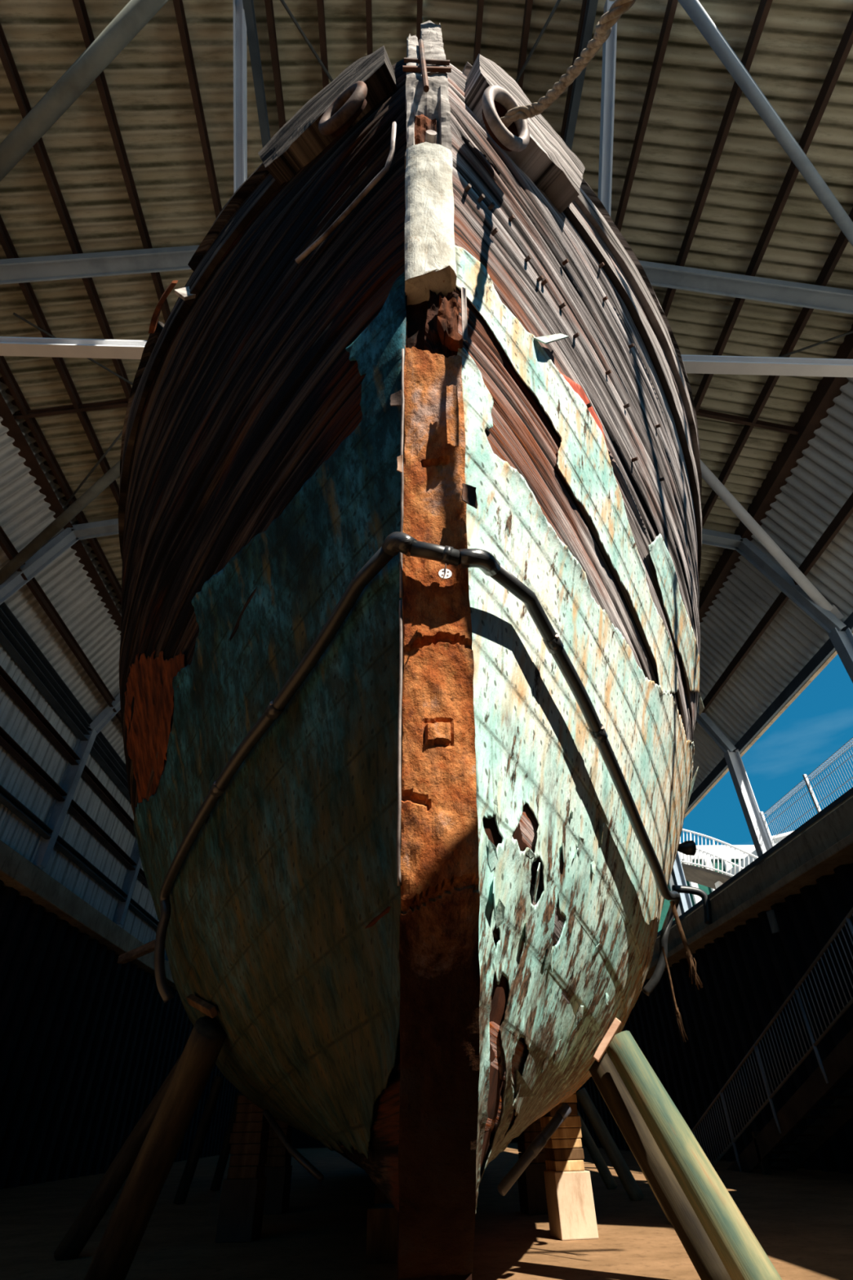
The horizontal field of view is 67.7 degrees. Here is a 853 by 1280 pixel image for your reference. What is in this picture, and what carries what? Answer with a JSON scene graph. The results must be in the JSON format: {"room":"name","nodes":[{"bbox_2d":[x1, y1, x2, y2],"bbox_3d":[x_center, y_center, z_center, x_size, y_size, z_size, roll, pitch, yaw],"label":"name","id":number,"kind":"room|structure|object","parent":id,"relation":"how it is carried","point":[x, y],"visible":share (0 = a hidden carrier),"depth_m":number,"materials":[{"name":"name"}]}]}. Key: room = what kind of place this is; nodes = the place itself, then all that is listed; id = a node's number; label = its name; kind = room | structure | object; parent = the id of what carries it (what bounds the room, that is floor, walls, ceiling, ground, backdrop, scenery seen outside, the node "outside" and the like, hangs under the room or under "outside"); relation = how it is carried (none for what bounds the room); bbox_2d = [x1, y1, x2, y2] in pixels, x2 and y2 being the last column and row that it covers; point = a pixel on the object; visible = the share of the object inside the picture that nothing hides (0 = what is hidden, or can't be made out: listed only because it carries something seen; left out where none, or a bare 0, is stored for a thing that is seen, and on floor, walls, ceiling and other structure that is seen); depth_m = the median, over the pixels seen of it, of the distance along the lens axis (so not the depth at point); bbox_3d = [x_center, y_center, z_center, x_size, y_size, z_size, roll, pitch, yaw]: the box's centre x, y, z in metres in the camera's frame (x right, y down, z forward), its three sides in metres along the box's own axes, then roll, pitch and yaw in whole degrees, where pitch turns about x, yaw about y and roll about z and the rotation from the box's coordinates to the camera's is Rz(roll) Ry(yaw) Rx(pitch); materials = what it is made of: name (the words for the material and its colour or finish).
{"room":"covered dry dock","nodes":[
{"label":"covered dry dock","id":0,"kind":"room"},
{"bbox_2d":[0,375,125,764],"bbox_3d":[-10.627,8.777,30.238,1.578,2.668,56.531,0,-37,-2],"label":"ceiling","id":1,"kind":"structure","parent":0,"point":[24,513],"depth_m":17.32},
{"bbox_2d":[0,643,168,961],"bbox_3d":[-11.344,11.557,28.070,0.130,4.401,56.525,0,-37,-2],"label":"wall","id":2,"kind":"structure","parent":0,"point":[15,833],"depth_m":19.07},
{"bbox_2d":[0,460,119,585],"bbox_3d":[-7.746,-3.882,15.380,6.532,4.624,0.340,-18,-41,21],"label":"brace","id":3,"kind":"object","parent":2,"relation":"attached to","point":[113,473],"visible":0.52,"depth_m":15.20,"materials":[{"name":"metal"}]},
{"bbox_2d":[0,601,127,781],"bbox_3d":[-11.162,9.804,29.438,0.240,0.240,56.550,0,-37,-2],"label":"girder","id":4,"kind":"object","parent":2,"relation":"attached to","point":[6,616],"visible":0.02,"depth_m":18.11,"materials":[{"name":"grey metal"}]},
{"bbox_2d":[0,618,130,801],"bbox_3d":[-11.154,10.137,29.183,0.240,0.240,56.550,0,-37,-2],"label":"girder","id":5,"kind":"object","parent":2,"relation":"attached to","point":[7,640],"visible":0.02,"depth_m":18.18,"materials":[{"name":"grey metal"}]},
{"bbox_2d":[0,665,136,836],"bbox_3d":[-11.158,10.812,28.665,0.220,0.200,56.550,0,-37,-2],"label":"girder","id":6,"kind":"object","parent":2,"relation":"attached to","point":[7,684],"depth_m":18.31,"materials":[{"name":"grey metal"}]},
{"bbox_2d":[0,726,148,888],"bbox_3d":[-11.135,11.741,27.954,0.220,0.200,56.550,0,-37,-2],"label":"girder","id":7,"kind":"object","parent":2,"relation":"attached to","point":[7,743],"depth_m":18.51,"materials":[{"name":"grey metal"}]},
{"bbox_2d":[0,784,158,930],"bbox_3d":[-11.114,12.638,27.268,0.220,0.200,56.550,0,-37,-2],"label":"girder","id":8,"kind":"object","parent":2,"relation":"attached to","point":[8,800],"depth_m":19.14,"materials":[{"name":"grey metal"}]},
{"bbox_2d":[0,880,257,1189],"bbox_3d":[-11.409,13.976,21.355,0.220,6.400,69.720,0,-37,-2],"label":"wall","id":9,"kind":"structure","parent":0,"point":[88,1039],"depth_m":20.33,"materials":[{"name":"metal"}]},
{"bbox_2d":[0,214,119,505],"bbox_3d":[-8.657,7.645,31.211,0.090,0.240,56.550,0,-37,-2],"label":"roof beam","id":10,"kind":"structure","parent":9,"relation":"attached to","point":[6,242],"depth_m":13.63,"materials":[{"name":"orange metal"}]},
{"bbox_2d":[12,399,128,419],"bbox_3d":[-8.121,-5.179,14.298,2.620,0.844,0.084,0,-37,-2],"label":"channel","id":11,"kind":"object","parent":10,"relation":"attached to","point":[123,402],"visible":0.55,"depth_m":14.31,"materials":[{"name":"orange metal"}]},
{"bbox_2d":[66,430,122,503],"bbox_3d":[-8.021,-4.206,15.391,2.750,0.556,0.050,-29,-45,31],"label":"rod","id":12,"kind":"object","parent":10,"relation":"attached to","point":[121,433],"visible":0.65,"depth_m":15.39,"materials":[{"name":"metal"}]},
{"bbox_2d":[0,355,121,603],"bbox_3d":[-9.701,7.854,31.002,0.090,0.240,56.550,0,-37,-2],"label":"girder","id":13,"kind":"structure","parent":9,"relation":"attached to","point":[6,372],"depth_m":15.12,"materials":[{"name":"orange metal"}]},
{"bbox_2d":[0,525,121,723],"bbox_3d":[-10.596,9.229,29.906,0.100,0.260,56.550,0,-37,-2],"label":"girder","id":14,"kind":"structure","parent":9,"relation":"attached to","point":[6,544],"depth_m":17.37,"materials":[{"name":"orange metal"}]},
{"bbox_2d":[0,376,121,635],"bbox_3d":[-10.018,7.929,30.929,0.340,0.400,56.550,0,-37,-2],"label":"girder","id":15,"kind":"structure","parent":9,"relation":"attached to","point":[8,420],"depth_m":15.55,"materials":[{"name":"orange metal"}]},
{"bbox_2d":[0,22,131,402],"bbox_3d":[-7.563,7.426,31.431,0.090,0.240,56.550,0,-37,-2],"label":"roof beam","id":16,"kind":"structure","parent":9,"relation":"attached to","point":[6,56],"depth_m":11.35,"materials":[{"name":"orange metal"}]},
{"bbox_2d":[13,312,133,385],"bbox_3d":[-7.283,-6.025,13.310,0.050,0.483,2.460,-29,-45,31],"label":"rod","id":17,"kind":"object","parent":16,"relation":"attached to","point":[14,313],"visible":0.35,"depth_m":12.95,"materials":[{"name":"metal"}]},
{"bbox_2d":[0,840,177,990],"bbox_3d":[-11.628,10.985,23.183,1.250,0.620,69.000,0,-37,-2],"label":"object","id":18,"kind":"structure","parent":9,"relation":"attached to","point":[18,873],"depth_m":19.12,"materials":[{"name":"metal"}]},
{"bbox_2d":[29,693,772,868],"bbox_3d":[-0.517,2.751,20.689,21.040,9.014,0.340,0,-37,-2],"label":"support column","id":19,"kind":"structure","parent":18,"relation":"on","point":[68,783],"depth_m":19.39,"materials":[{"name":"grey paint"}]},
{"bbox_2d":[112,837,692,925],"bbox_3d":[-0.753,6.581,25.686,21.040,9.014,0.340,0,-37,-2],"label":"frame","id":20,"kind":"object","parent":18,"relation":"on","point":[677,873],"visible":0.11,"depth_m":23.63,"materials":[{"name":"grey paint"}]},
{"bbox_2d":[0,244,852,314],"bbox_3d":[-0.045,-4.910,10.697,21.040,9.014,0.340,0,-37,-2],"label":"cross beam","id":21,"kind":"structure","parent":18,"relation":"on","point":[60,267],"depth_m":12.38,"materials":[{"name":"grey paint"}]},
{"bbox_2d":[0,518,852,682],"bbox_3d":[-0.281,-1.079,15.693,21.040,9.014,0.340,0,-37,-2],"label":"brace","id":22,"kind":"object","parent":18,"relation":"on","point":[842,641],"visible":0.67,"depth_m":16.25,"materials":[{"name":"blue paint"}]},
{"bbox_2d":[71,0,170,323],"bbox_3d":[-6.330,7.179,31.678,0.090,0.240,56.550,0,-37,-2],"label":"roof beam","id":23,"kind":"structure","parent":9,"relation":"attached to","point":[79,6],"depth_m":11.10,"materials":[{"name":"orange metal"}]},
{"bbox_2d":[173,0,222,217],"bbox_3d":[-4.929,6.899,31.959,0.090,0.240,56.550,0,-37,-2],"label":"roof beam","id":24,"kind":"structure","parent":9,"relation":"attached to","point":[178,4],"depth_m":10.87,"materials":[{"name":"orange metal"}]},
{"bbox_2d":[242,0,271,147],"bbox_3d":[-3.837,6.912,32.001,0.130,0.220,56.550,0,-37,-2],"label":"roof beam","id":25,"kind":"structure","parent":9,"relation":"attached to","point":[248,5],"depth_m":10.53,"materials":[{"name":"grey metal"}]},
{"bbox_2d":[232,0,247,193],"bbox_3d":[-2.965,-7.455,10.123,0.170,4.146,3.517,0,-37,-2],"label":"strut","id":26,"kind":"object","parent":25,"relation":"attached to","point":[240,111],"visible":0.46,"depth_m":10.04,"materials":[{"name":"metal"}]},
{"bbox_2d":[264,0,285,128],"bbox_3d":[-3.577,6.629,32.230,0.090,0.240,56.550,0,-37,-2],"label":"roof beam","id":27,"kind":"structure","parent":9,"relation":"attached to","point":[268,3],"depth_m":10.73,"materials":[{"name":"orange metal"}]},
{"bbox_2d":[316,0,328,88],"bbox_3d":[-2.773,6.468,32.391,0.090,0.240,56.550,0,-37,-2],"label":"roof beam","id":28,"kind":"structure","parent":9,"relation":"attached to","point":[320,3],"depth_m":10.66,"materials":[{"name":"orange metal"}]},
{"bbox_2d":[280,0,333,81],"bbox_3d":[-1.966,-9.938,10.578,0.050,0.285,1.619,-22,-42,25],"label":"rod","id":29,"kind":"object","parent":28,"relation":"attached to","point":[282,2],"visible":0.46,"depth_m":10.53,"materials":[{"name":"metal"}]},
{"bbox_2d":[365,0,373,55],"bbox_3d":[-1.998,6.313,32.547,0.090,0.240,56.550,0,-37,-2],"label":"roof beam","id":30,"kind":"structure","parent":9,"relation":"attached to","point":[368,2],"depth_m":10.70,"materials":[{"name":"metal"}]},
{"bbox_2d":[416,0,422,66],"bbox_3d":[-1.154,6.144,32.716,0.090,0.240,56.550,0,-37,-2],"label":"roof beam","id":31,"kind":"structure","parent":9,"relation":"attached to","point":[420,2],"depth_m":10.77,"materials":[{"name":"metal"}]},
{"bbox_2d":[0,336,852,377],"bbox_3d":[-0.082,-4.472,10.044,19.200,0.200,0.200,0,-37,-2],"label":"steel beam","id":32,"kind":"structure","parent":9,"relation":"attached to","point":[9,346],"depth_m":10.12,"materials":[{"name":"metal"}]},
{"bbox_2d":[472,0,484,65],"bbox_3d":[-0.143,6.338,32.615,0.090,0.240,56.550,0,-37,-2],"label":"roof purlin","id":33,"kind":"structure","parent":9,"relation":"attached to","point":[480,6],"depth_m":10.73,"materials":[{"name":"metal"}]},
{"bbox_2d":[516,0,533,89],"bbox_3d":[0.636,6.504,32.525,0.090,0.240,56.550,0,-37,-2],"label":"roof purlin","id":34,"kind":"structure","parent":9,"relation":"attached to","point":[528,4],"depth_m":10.70,"materials":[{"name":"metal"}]},
{"bbox_2d":[515,0,560,83],"bbox_3d":[1.793,-9.940,10.711,0.050,0.246,1.750,18,-41,-23],"label":"rod","id":35,"kind":"object","parent":34,"relation":"attached to","point":[557,2],"visible":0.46,"depth_m":10.58,"materials":[{"name":"metal"}]},
{"bbox_2d":[560,0,586,140],"bbox_3d":[1.539,6.696,32.420,0.090,0.240,56.550,0,-37,-2],"label":"roof purlin","id":36,"kind":"structure","parent":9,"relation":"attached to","point":[584,2],"depth_m":10.76,"materials":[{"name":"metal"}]},
{"bbox_2d":[563,0,598,150],"bbox_3d":[1.574,6.933,32.240,0.130,0.220,56.550,0,-37,-2],"label":"roof beam","id":37,"kind":"structure","parent":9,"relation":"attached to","point":[592,5],"depth_m":10.75,"materials":[{"name":"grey metal"}]},
{"bbox_2d":[598,0,617,216],"bbox_3d":[2.903,-7.493,10.315,0.170,4.046,3.693,0,-37,-2],"label":"strut","id":38,"kind":"object","parent":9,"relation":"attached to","point":[609,46],"visible":0.5,"depth_m":10.21,"materials":[{"name":"metal"}]},
{"bbox_2d":[614,0,678,231],"bbox_3d":[2.840,6.974,32.269,0.090,0.240,56.550,0,-37,-2],"label":"roof purlin","id":39,"kind":"structure","parent":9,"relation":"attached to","point":[672,5],"depth_m":11.03,"materials":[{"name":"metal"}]},
{"bbox_2d":[661,0,773,317],"bbox_3d":[4.188,7.261,32.112,0.090,0.240,56.550,0,-37,-2],"label":"roof purlin","id":40,"kind":"structure","parent":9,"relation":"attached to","point":[764,6],"depth_m":11.18,"materials":[{"name":"wood"}]},
{"bbox_2d":[700,459,844,619],"bbox_3d":[7.133,-3.899,15.747,7.432,5.485,0.340,22,-43,-28],"label":"brace","id":41,"kind":"object","parent":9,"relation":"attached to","point":[708,476],"visible":0.54,"depth_m":15.67,"materials":[{"name":"metal"}]},
{"bbox_2d":[693,11,852,412],"bbox_3d":[5.529,7.547,31.956,0.090,0.240,56.550,0,-37,-2],"label":"roof purlin","id":42,"kind":"structure","parent":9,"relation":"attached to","point":[843,50],"depth_m":11.42,"materials":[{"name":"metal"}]},
{"bbox_2d":[695,493,852,724],"bbox_3d":[8.769,9.495,30.616,0.100,0.260,56.550,0,-37,-2],"label":"roof purlin","id":43,"kind":"structure","parent":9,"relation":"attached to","point":[845,513],"depth_m":16.99,"materials":[{"name":"wood"}]},
{"bbox_2d":[698,324,852,626],"bbox_3d":[8.006,8.086,31.660,0.340,0.400,56.550,0,-37,-2],"label":"roof purlin","id":44,"kind":"structure","parent":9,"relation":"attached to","point":[828,388],"depth_m":15.43,"materials":[{"name":"wood"}]},
{"bbox_2d":[677,0,852,246],"bbox_3d":[5.997,-8.450,10.660,7.051,1.652,0.190,25,-45,-30],"label":"brace","id":45,"kind":"object","parent":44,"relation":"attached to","point":[695,10],"visible":1,"depth_m":10.43,"materials":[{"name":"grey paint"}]},
{"bbox_2d":[702,207,852,528],"bbox_3d":[6.831,7.824,31.805,0.090,0.240,56.550,0,-37,-2],"label":"roof purlin","id":46,"kind":"structure","parent":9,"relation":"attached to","point":[842,242],"depth_m":14.00,"materials":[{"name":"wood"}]},
{"bbox_2d":[695,408,799,435],"bbox_3d":[7.598,-5.103,14.889,2.579,0.833,0.080,2,-38,-4],"label":"channel","id":47,"kind":"object","parent":46,"relation":"attached to","point":[701,412],"visible":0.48,"depth_m":14.88,"materials":[{"name":"orange metal"}]},
{"bbox_2d":[257,1128,522,1148],"bbox_3d":[-1.801,34.698,49.222,23.000,7.000,0.400,0,-37,-2],"label":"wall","id":48,"kind":"structure","parent":0,"point":[300,1140],"depth_m":46.90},
{"bbox_2d":[0,0,852,600],"bbox_3d":[-1.031,6.935,32.104,18.026,2.450,56.532,0,-37,-2],"label":"ceiling","id":49,"kind":"structure","parent":0,"point":[799,42],"depth_m":11.43,"materials":[{"name":"metal"}]},
{"bbox_2d":[0,0,168,181],"bbox_3d":[-5.836,-8.662,10.136,5.951,1.547,0.300,-22,-42,24],"label":"brace","id":50,"kind":"object","parent":49,"relation":"attached to","point":[135,15],"visible":1,"depth_m":9.95,"materials":[{"name":"metal"}]},
{"bbox_2d":[0,1142,852,1279],"bbox_3d":[-0.931,16.496,19.464,28.000,0.300,69.000,0,-37,-2],"label":"floor","id":51,"kind":"structure","parent":0,"point":[802,1219],"depth_m":8.37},
{"bbox_2d":[53,1051,182,1260],"bbox_3d":[-3.526,6.105,7.598,1.360,2.008,0.259,-8,-38,9],"label":"shore","id":52,"kind":"object","parent":51,"relation":"on","point":[77,1237],"visible":0.69,"depth_m":7.35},
{"bbox_2d":[83,1016,226,1279],"bbox_3d":[-2.423,4.629,5.665,0.339,2.050,1.938,23,-44,-28],"label":"shore","id":53,"kind":"object","parent":51,"relation":"on","point":[114,1255],"visible":0.99,"depth_m":5.54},
{"bbox_2d":[186,993,217,1017],"bbox_3d":[-2.096,3.401,5.915,0.089,0.297,0.859,21,-43,-26],"label":"plank","id":54,"kind":"object","parent":53,"relation":"on","point":[201,1005],"visible":1,"depth_m":5.80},
{"bbox_2d":[173,1075,224,1204],"bbox_3d":[-4.601,10.099,12.902,0.630,2.066,0.220,1,-37,-3],"label":"shore","id":55,"kind":"object","parent":51,"relation":"on","point":[185,1181],"visible":0.99,"depth_m":12.78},
{"bbox_2d":[209,1093,243,1191],"bbox_3d":[-4.818,12.147,15.427,0.531,1.885,0.219,0,-37,-2],"label":"shore","id":56,"kind":"object","parent":51,"relation":"on","point":[225,1149],"visible":0.69,"depth_m":15.21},
{"bbox_2d":[214,1177,266,1243],"bbox_3d":[-2.396,7.376,8.244,0.460,0.600,0.460,-3,-37,2],"label":"concrete block","id":57,"kind":"object","parent":51,"relation":"on","point":[240,1217],"visible":0.86,"depth_m":8.09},
{"bbox_2d":[226,1164,265,1179],"bbox_3d":[-2.400,7.086,8.466,0.390,0.126,0.408,-3,-37,2],"label":"timber packing","id":58,"kind":"object","parent":57,"relation":"on","point":[239,1171],"visible":0.89,"depth_m":8.32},
{"bbox_2d":[229,1153,267,1166],"bbox_3d":[-2.392,6.987,8.541,0.398,0.114,0.414,-3,-37,2],"label":"timber packing","id":59,"kind":"object","parent":58,"relation":"on","point":[235,1160],"visible":0.97,"depth_m":8.39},
{"bbox_2d":[230,1142,267,1154],"bbox_3d":[-2.401,6.895,8.612,0.409,0.110,0.382,-3,-37,2],"label":"timber packing","id":60,"kind":"object","parent":59,"relation":"on","point":[256,1148],"visible":0.97,"depth_m":8.47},
{"bbox_2d":[229,1131,269,1143],"bbox_3d":[-2.416,6.803,8.684,0.428,0.117,0.413,-3,-37,2],"label":"timber packing","id":61,"kind":"object","parent":60,"relation":"on","point":[237,1137],"visible":1,"depth_m":8.53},
{"bbox_2d":[232,1121,269,1132],"bbox_3d":[-2.413,6.710,8.754,0.409,0.106,0.381,-3,-37,2],"label":"timber packing","id":62,"kind":"object","parent":61,"relation":"on","point":[253,1126],"visible":0.92,"depth_m":8.61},
{"bbox_2d":[235,1112,267,1122],"bbox_3d":[-2.406,6.626,8.818,0.379,0.098,0.382,-3,-37,2],"label":"timber packing","id":63,"kind":"object","parent":62,"relation":"on","point":[242,1117],"visible":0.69,"depth_m":8.67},
{"bbox_2d":[236,1103,264,1112],"bbox_3d":[-2.404,6.545,8.879,0.386,0.096,0.396,-3,-37,2],"label":"timber packing","id":64,"kind":"object","parent":63,"relation":"on","point":[241,1108],"visible":0.53,"depth_m":8.72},
{"bbox_2d":[262,1165,292,1214],"bbox_3d":[-2.616,9.334,10.796,0.500,0.600,0.500,-3,-37,2],"label":"concrete block","id":65,"kind":"object","parent":51,"relation":"on","point":[277,1197],"visible":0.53,"depth_m":10.64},
{"bbox_2d":[264,1155,291,1167],"bbox_3d":[-2.626,9.039,11.022,0.462,0.140,0.430,-3,-37,2],"label":"timber packing","id":66,"kind":"object","parent":65,"relation":"on","point":[272,1161],"visible":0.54,"depth_m":10.86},
{"bbox_2d":[266,1146,290,1155],"bbox_3d":[-2.636,8.933,11.104,0.464,0.120,0.460,-3,-37,2],"label":"timber packing","id":67,"kind":"object","parent":66,"relation":"on","point":[272,1151],"visible":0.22,"depth_m":10.92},
{"bbox_2d":[365,1203,396,1264],"bbox_3d":[-0.130,6.332,6.803,1.000,0.420,0.500,0,-37,-2],"label":"block","id":68,"kind":"object","parent":51,"relation":"on","point":[381,1230],"visible":0.36,"depth_m":6.59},
{"bbox_2d":[117,20,704,1279],"bbox_3d":[-0.433,5.648,14.384,8.820,10.531,27.115,0,-37,-2],"label":"ship","id":69,"kind":"object","parent":68,"relation":"on","point":[415,917],"visible":0.97,"depth_m":4.83,"materials":[{"name":"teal wood"}]},
{"bbox_2d":[117,939,155,964],"bbox_3d":[-3.654,4.061,8.400,0.100,0.148,1.756,30,-47,-34],"label":"side timber","id":70,"kind":"object","parent":69,"relation":"attached to","point":[148,948],"visible":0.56,"depth_m":8.53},
{"bbox_2d":[262,1109,324,1182],"bbox_3d":[-1.275,4.757,6.004,0.911,0.545,0.060,-28,-45,31],"label":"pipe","id":71,"kind":"object","parent":69,"relation":"attached to","point":[291,1150],"visible":1,"depth_m":5.94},
{"bbox_2d":[154,531,679,1003],"bbox_3d":[0.908,1.725,5.309,5.990,1.782,4.861,10,-39,-15],"label":"pipe","id":72,"kind":"object","parent":69,"relation":"attached to","point":[396,542],"visible":0.99,"depth_m":4.32,"materials":[{"name":"metal"}]},
{"bbox_2d":[669,900,702,990],"bbox_3d":[2.841,3.317,6.939,0.166,0.884,0.117,19,-42,-24],"label":"rope","id":73,"kind":"object","parent":72,"relation":"hanging from","point":[689,956],"visible":1,"depth_m":6.87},
{"bbox_2d":[497,1102,571,1195],"bbox_3d":[0.925,4.266,5.354,0.851,0.592,0.092,20,-43,-26],"label":"pipe","id":74,"kind":"object","parent":69,"relation":"attached to","point":[540,1140],"visible":1,"depth_m":5.30,"materials":[{"name":"metal"}]},
{"bbox_2d":[500,0,635,128],"bbox_3d":[1.731,-4.709,4.225,0.395,1.175,3.246,30,-47,-34],"label":"mooring rope","id":75,"kind":"object","parent":69,"relation":"attached to","point":[603,28],"visible":0.96,"depth_m":4.81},
{"bbox_2d":[592,1017,621,1062],"bbox_3d":[1.663,3.676,5.843,0.305,0.332,0.112,-9,-38,10],"label":"plank","id":76,"kind":"object","parent":69,"relation":"attached to","point":[616,1024],"visible":1,"depth_m":5.80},
{"bbox_2d":[661,946,688,1041],"bbox_3d":[2.588,3.682,6.636,0.065,0.880,0.047,20,-42,-25],"label":"rope","id":77,"kind":"object","parent":69,"relation":"hanging from","point":[678,1015],"visible":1,"depth_m":6.56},
{"bbox_2d":[677,840,696,855],"bbox_3d":[3.580,3.016,9.207,0.579,0.203,0.264,0,-37,-2],"label":"floodlight","id":78,"kind":"object","parent":69,"relation":"attached to","point":[687,847],"visible":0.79,"depth_m":9.14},
{"bbox_2d":[517,1163,548,1215],"bbox_3d":[1.758,8.649,10.037,0.500,0.600,0.500,5,-38,-8],"label":"concrete block","id":79,"kind":"object","parent":51,"relation":"on","point":[531,1184],"visible":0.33,"depth_m":9.86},
{"bbox_2d":[518,1152,548,1163],"bbox_3d":[1.742,8.357,10.259,0.413,0.128,0.421,5,-38,-8],"label":"timber packing","id":80,"kind":"object","parent":79,"relation":"on","point":[540,1157],"visible":0.3,"depth_m":10.10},
{"bbox_2d":[517,1142,548,1152],"bbox_3d":[1.751,8.251,10.342,0.436,0.134,0.432,5,-38,-8],"label":"timber packing","id":81,"kind":"object","parent":80,"relation":"on","point":[522,1146],"visible":0.44,"depth_m":10.20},
{"bbox_2d":[517,1131,541,1142],"bbox_3d":[1.752,8.146,10.424,0.428,0.124,0.453,5,-38,-8],"label":"timber packing","id":82,"kind":"object","parent":81,"relation":"on","point":[525,1136],"visible":0.43,"depth_m":10.25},
{"bbox_2d":[543,1170,598,1240],"bbox_3d":[1.780,6.978,7.873,0.460,0.620,0.460,5,-38,-8],"label":"wooden block","id":83,"kind":"object","parent":51,"relation":"on","point":[571,1213],"visible":0.87,"depth_m":7.72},
{"bbox_2d":[545,1160,584,1171],"bbox_3d":[1.761,6.688,8.092,0.380,0.104,0.406,5,-38,-8],"label":"timber packing","id":84,"kind":"object","parent":83,"relation":"on","point":[551,1165],"visible":0.91,"depth_m":7.94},
{"bbox_2d":[545,1147,584,1159],"bbox_3d":[1.771,6.600,8.162,0.392,0.112,0.382,5,-38,-8],"label":"timber packing","id":85,"kind":"object","parent":84,"relation":"on","point":[567,1153],"visible":0.96,"depth_m":8.02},
{"bbox_2d":[543,1137,582,1148],"bbox_3d":[1.757,6.515,8.225,0.396,0.092,0.383,5,-38,-8],"label":"timber packing","id":86,"kind":"object","parent":85,"relation":"on","point":[571,1142],"visible":0.83,"depth_m":8.08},
{"bbox_2d":[541,1127,582,1138],"bbox_3d":[1.759,6.433,8.289,0.418,0.108,0.385,5,-38,-8],"label":"timber packing","id":87,"kind":"object","parent":86,"relation":"on","point":[562,1132],"visible":0.72,"depth_m":8.14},
{"bbox_2d":[540,1115,581,1128],"bbox_3d":[1.762,6.341,8.360,0.425,0.116,0.403,5,-38,-8],"label":"timber packing","id":88,"kind":"object","parent":87,"relation":"on","point":[571,1121],"visible":0.76,"depth_m":8.22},
{"bbox_2d":[542,1102,577,1116],"bbox_3d":[1.756,6.240,8.437,0.375,0.130,0.414,5,-38,-8],"label":"timber packing","id":89,"kind":"object","parent":88,"relation":"on","point":[573,1106],"visible":0.37,"depth_m":8.28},
{"bbox_2d":[576,1110,617,1189],"bbox_3d":[3.500,10.788,13.606,0.905,1.569,0.223,0,-37,-2],"label":"shore","id":90,"kind":"object","parent":51,"relation":"on","point":[602,1168],"visible":0.66,"depth_m":13.39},
{"bbox_2d":[575,1087,644,1200],"bbox_3d":[3.329,9.220,11.639,0.981,1.683,0.241,0,-37,-2],"label":"shore","id":91,"kind":"object","parent":51,"relation":"on","point":[620,1166],"visible":0.97,"depth_m":11.53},
{"bbox_2d":[589,1051,731,1279],"bbox_3d":[2.073,4.732,5.765,1.011,1.735,0.281,-17,-40,19],"label":"shore","id":92,"kind":"object","parent":51,"relation":"on","point":[697,1244],"visible":0.73,"depth_m":5.63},
{"bbox_2d":[606,1030,782,1279],"bbox_3d":[2.187,4.355,5.362,1.131,1.862,0.328,-27,-44,30],"label":"shore","id":93,"kind":"object","parent":51,"relation":"on","point":[740,1252],"visible":0.99,"depth_m":5.20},
{"bbox_2d":[691,906,852,1174],"bbox_3d":[8.934,9.483,14.462,1.268,6.436,14.726,0,-37,-2],"label":"stair","id":94,"kind":"structure","parent":51,"relation":"on","point":[836,1066],"depth_m":14.86,"materials":[{"name":"metal"}]},
{"bbox_2d":[550,862,852,1173],"bbox_3d":[9.942,14.138,22.238,0.220,6.400,69.720,0,-37,-2],"label":"wall","id":95,"kind":"structure","parent":0,"point":[746,975],"depth_m":19.64,"materials":[{"name":"metal"}]},
{"bbox_2d":[671,884,712,924],"bbox_3d":[8.982,8.883,21.354,1.157,1.255,0.240,0,-37,-2],"label":"pipe","id":96,"kind":"object","parent":95,"relation":"attached to","point":[680,889],"visible":0.96,"depth_m":21.48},
{"bbox_2d":[644,796,852,982],"bbox_3d":[9.932,11.307,23.954,1.500,0.980,69.000,0,-37,-2],"label":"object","id":97,"kind":"structure","parent":95,"relation":"attached to","point":[827,845],"depth_m":17.80,"materials":[{"name":"concrete"}]},
{"bbox_2d":[760,737,852,846],"bbox_3d":[10.286,3.414,15.661,0.194,1.420,7.720,0,-37,-2],"label":"mesh fence","id":98,"kind":"object","parent":97,"relation":"on","point":[807,783],"visible":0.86,"depth_m":16.91,"materials":[{"name":"metal"}]},
{"bbox_2d":[656,786,852,938],"bbox_3d":[9.432,10.851,24.280,0.120,0.120,69.000,0,-37,-2],"label":"trim","id":99,"kind":"structure","parent":95,"relation":"attached to","point":[847,795],"depth_m":17.63,"materials":[{"name":"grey metal"}]},
{"bbox_2d":[691,377,852,793],"bbox_3d":[8.812,9.193,30.838,1.879,3.291,56.531,0,-37,-2],"label":"ceiling","id":100,"kind":"structure","parent":0,"point":[821,483],"depth_m":17.17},
{"bbox_2d":[684,612,852,817],"bbox_3d":[9.814,10.555,29.853,0.440,0.450,56.550,0,-37,-2],"label":"beam","id":101,"kind":"structure","parent":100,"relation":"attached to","point":[824,655],"depth_m":18.62,"materials":[{"name":"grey metal"}]},
{"label":"outside","id":102,"kind":"structure","parent":0,"visible":0},
{"bbox_3d":[45.163,4.907,17.285,68.250,0.290,150.000,0,-37,-2],"label":"ground","id":103,"kind":"structure","parent":102,"visible":0},
{"bbox_2d":[657,844,755,932],"bbox_3d":[21.422,23.641,50.915,15.100,11.725,8.100,0,-37,-2],"label":"building","id":104,"kind":"structure","parent":103,"relation":"on","point":[695,899],"depth_m":50.73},
{"bbox_2d":[669,828,758,916],"bbox_3d":[13.961,11.472,30.255,1.841,6.223,6.435,22,-43,-28],"label":"footbridge","id":105,"kind":"object","parent":103,"relation":"on","point":[713,879],"visible":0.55,"depth_m":30.59,"materials":[{"name":"white paint"}]},
{"bbox_2d":[724,831,793,876],"bbox_3d":[27.698,16.675,41.326,13.924,10.892,8.250,0,-37,-2],"label":"building","id":106,"kind":"structure","parent":103,"relation":"on","point":[746,859],"depth_m":41.12,"materials":[{"name":"white"}]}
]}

